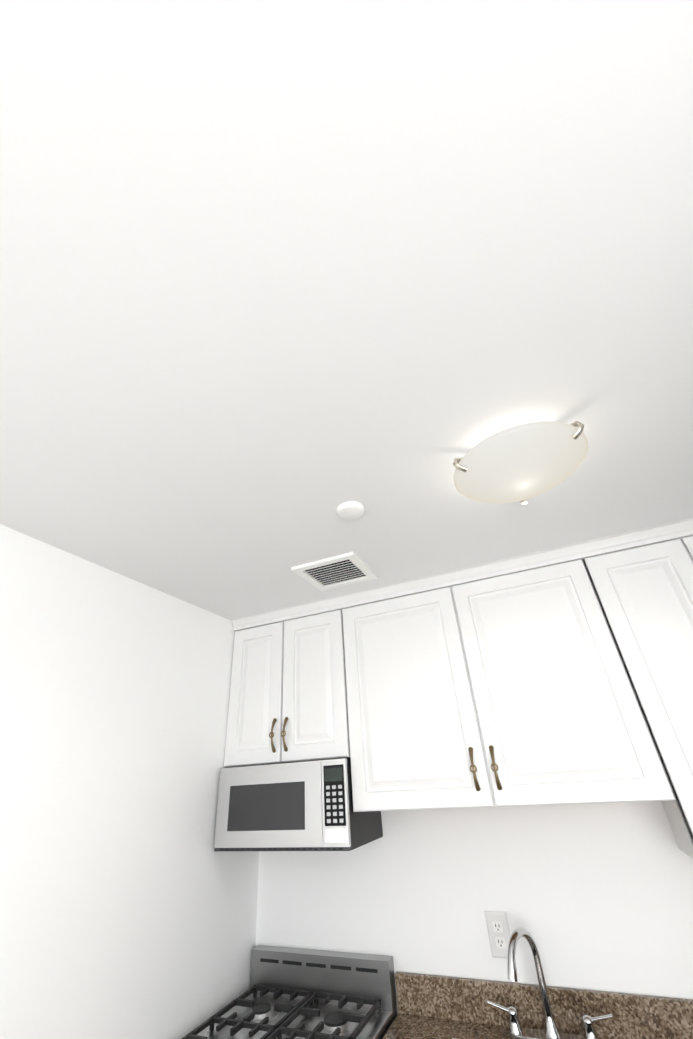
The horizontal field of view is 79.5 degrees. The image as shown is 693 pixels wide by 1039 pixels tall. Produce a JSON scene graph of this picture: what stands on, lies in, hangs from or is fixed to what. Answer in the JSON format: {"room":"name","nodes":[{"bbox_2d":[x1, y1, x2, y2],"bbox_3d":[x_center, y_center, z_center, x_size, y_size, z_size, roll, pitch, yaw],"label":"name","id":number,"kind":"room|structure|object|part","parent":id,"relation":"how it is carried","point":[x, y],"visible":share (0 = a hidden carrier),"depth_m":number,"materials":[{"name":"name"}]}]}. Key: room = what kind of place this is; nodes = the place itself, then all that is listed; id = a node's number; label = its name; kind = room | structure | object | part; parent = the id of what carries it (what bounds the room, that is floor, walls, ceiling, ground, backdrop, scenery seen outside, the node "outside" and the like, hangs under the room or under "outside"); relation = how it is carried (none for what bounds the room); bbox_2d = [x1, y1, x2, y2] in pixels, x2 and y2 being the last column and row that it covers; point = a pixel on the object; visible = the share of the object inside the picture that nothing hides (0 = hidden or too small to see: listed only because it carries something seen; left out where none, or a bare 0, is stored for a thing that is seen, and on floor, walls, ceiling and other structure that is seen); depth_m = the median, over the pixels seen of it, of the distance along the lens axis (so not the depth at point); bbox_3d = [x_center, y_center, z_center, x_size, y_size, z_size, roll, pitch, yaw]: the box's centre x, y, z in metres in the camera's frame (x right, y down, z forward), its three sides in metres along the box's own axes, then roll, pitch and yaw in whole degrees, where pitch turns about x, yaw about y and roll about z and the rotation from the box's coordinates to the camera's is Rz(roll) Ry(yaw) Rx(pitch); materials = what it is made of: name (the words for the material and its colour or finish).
{"room":"kitchen","nodes":[
{"label":"kitchen","id":0,"kind":"room"},
{"bbox_2d":[0,524,258,1038],"bbox_3d":[-1.347,0.738,0.158,0.100,2.403,4.400,-16,-33,19],"label":"wall","id":1,"kind":"structure","parent":0,"point":[128,900],"depth_m":1.41,"materials":[{"name":"white paint"}]},
{"bbox_2d":[0,0,692,619],"bbox_3d":[-0.009,-0.730,0.310,3.200,0.100,4.600,-16,-33,19],"label":"ceiling","id":2,"kind":"structure","parent":0,"point":[280,280],"depth_m":0.72,"materials":[{"name":"white paint"}]},
{"bbox_2d":[291,552,376,590],"bbox_3d":[-0.045,0.227,1.762,0.275,0.013,0.269,-16,-33,19],"label":"ceiling vent","id":3,"kind":"object","parent":2,"relation":"in","point":[345,569],"visible":1,"depth_m":1.75,"materials":[{"name":"white plastic"}]},
{"bbox_2d":[336,501,364,518],"bbox_3d":[0.014,-0.026,1.351,0.092,0.017,0.092,-16,-33,19],"label":"smoke detector","id":4,"kind":"object","parent":2,"relation":"attached to","point":[350,510],"visible":0.98,"depth_m":1.33,"materials":[{"name":"white plastic"}]},
{"bbox_2d":[453,421,587,505],"bbox_3d":[0.477,-0.130,1.148,0.352,0.103,0.369,-16,-33,19],"label":"ceiling light","id":5,"kind":"object","parent":2,"relation":"attached to","point":[575,436],"depth_m":1.07,"materials":[{"name":"white glass"}]},
{"bbox_3d":[0.474,-0.118,1.131,0.352,0.066,0.352,-16,-33,19],"label":"ceiling light shade","id":6,"kind":"part","parent":5,"relation":"part of","materials":[{"name":"white glass"}]},
{"bbox_2d":[256,801,692,1010],"bbox_3d":[0.984,1.361,1.439,3.200,2.403,0.100,-16,-33,19],"label":"wall","id":7,"kind":"structure","parent":0,"point":[596,896],"depth_m":1.56,"materials":[{"name":"white paint"}]},
{"bbox_2d":[224,594,359,811],"bbox_3d":[-0.207,0.976,2.004,0.661,1.016,0.321,-16,-33,19],"label":"upper cabinet","id":8,"kind":"object","parent":7,"relation":"attached to","point":[291,699],"depth_m":1.94,"materials":[{"name":"white wood"}]},
{"bbox_2d":[214,758,382,850],"bbox_3d":[-0.203,1.240,1.826,0.610,0.294,0.361,-16,-33,19],"label":"microwave","id":9,"kind":"object","parent":8,"relation":"attached to","point":[302,806],"visible":1,"depth_m":1.67,"materials":[{"name":"silver metal"}]},
{"bbox_2d":[484,911,509,958],"bbox_3d":[0.554,1.505,1.510,0.078,0.125,0.007,-16,-33,19],"label":"outlet","id":10,"kind":"object","parent":7,"relation":"attached to","point":[498,929],"visible":1,"depth_m":1.51,"materials":[{"name":"white plastic"}]},
{"bbox_2d":[348,542,692,858],"bbox_3d":[0.554,0.760,1.736,1.133,1.016,0.321,-16,-33,19],"label":"upper cabinet","id":11,"kind":"object","parent":7,"relation":"attached to","point":[563,675],"depth_m":1.58,"materials":[{"name":"white wood"}]},
{"bbox_2d":[592,518,692,793],"bbox_3d":[1.349,0.534,1.455,0.731,1.016,0.321,-16,-33,19],"label":"upper cabinet","id":12,"kind":"object","parent":7,"relation":"attached to","point":[648,572],"depth_m":1.50,"materials":[{"name":"white wood"}]},
{"bbox_3d":[0.137,1.404,-0.992,3.200,0.102,4.600,-16,-33,19],"label":"floor","id":13,"kind":"structure","parent":0,"visible":0},
{"bbox_2d":[182,945,397,1038],"bbox_3d":[-0.213,2.051,1.145,0.612,1.061,0.703,-16,-33,19],"label":"stove","id":14,"kind":"object","parent":13,"relation":"on","point":[295,993],"visible":0.98,"depth_m":1.55,"materials":[{"name":"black metal"}]},
{"bbox_3d":[1.108,1.691,0.539,2.358,0.888,0.914,-16,-33,19],"label":"base cabinet","id":15,"kind":"object","parent":13,"relation":"on","visible":0},
{"bbox_2d":[382,972,692,1038],"bbox_3d":[1.079,1.256,0.803,2.356,0.132,0.916,-16,-33,19],"label":"countertop","id":16,"kind":"structure","parent":15,"relation":"on","point":[437,1007],"depth_m":1.38,"materials":[{"name":"stone"}]},
{"bbox_2d":[487,927,613,1038],"bbox_3d":[0.612,1.478,1.312,0.377,0.277,0.184,-16,-33,19],"label":"faucet","id":17,"kind":"object","parent":16,"relation":"on","point":[518,1031],"visible":1,"depth_m":1.32,"materials":[{"name":"silver metal"}]}
]}

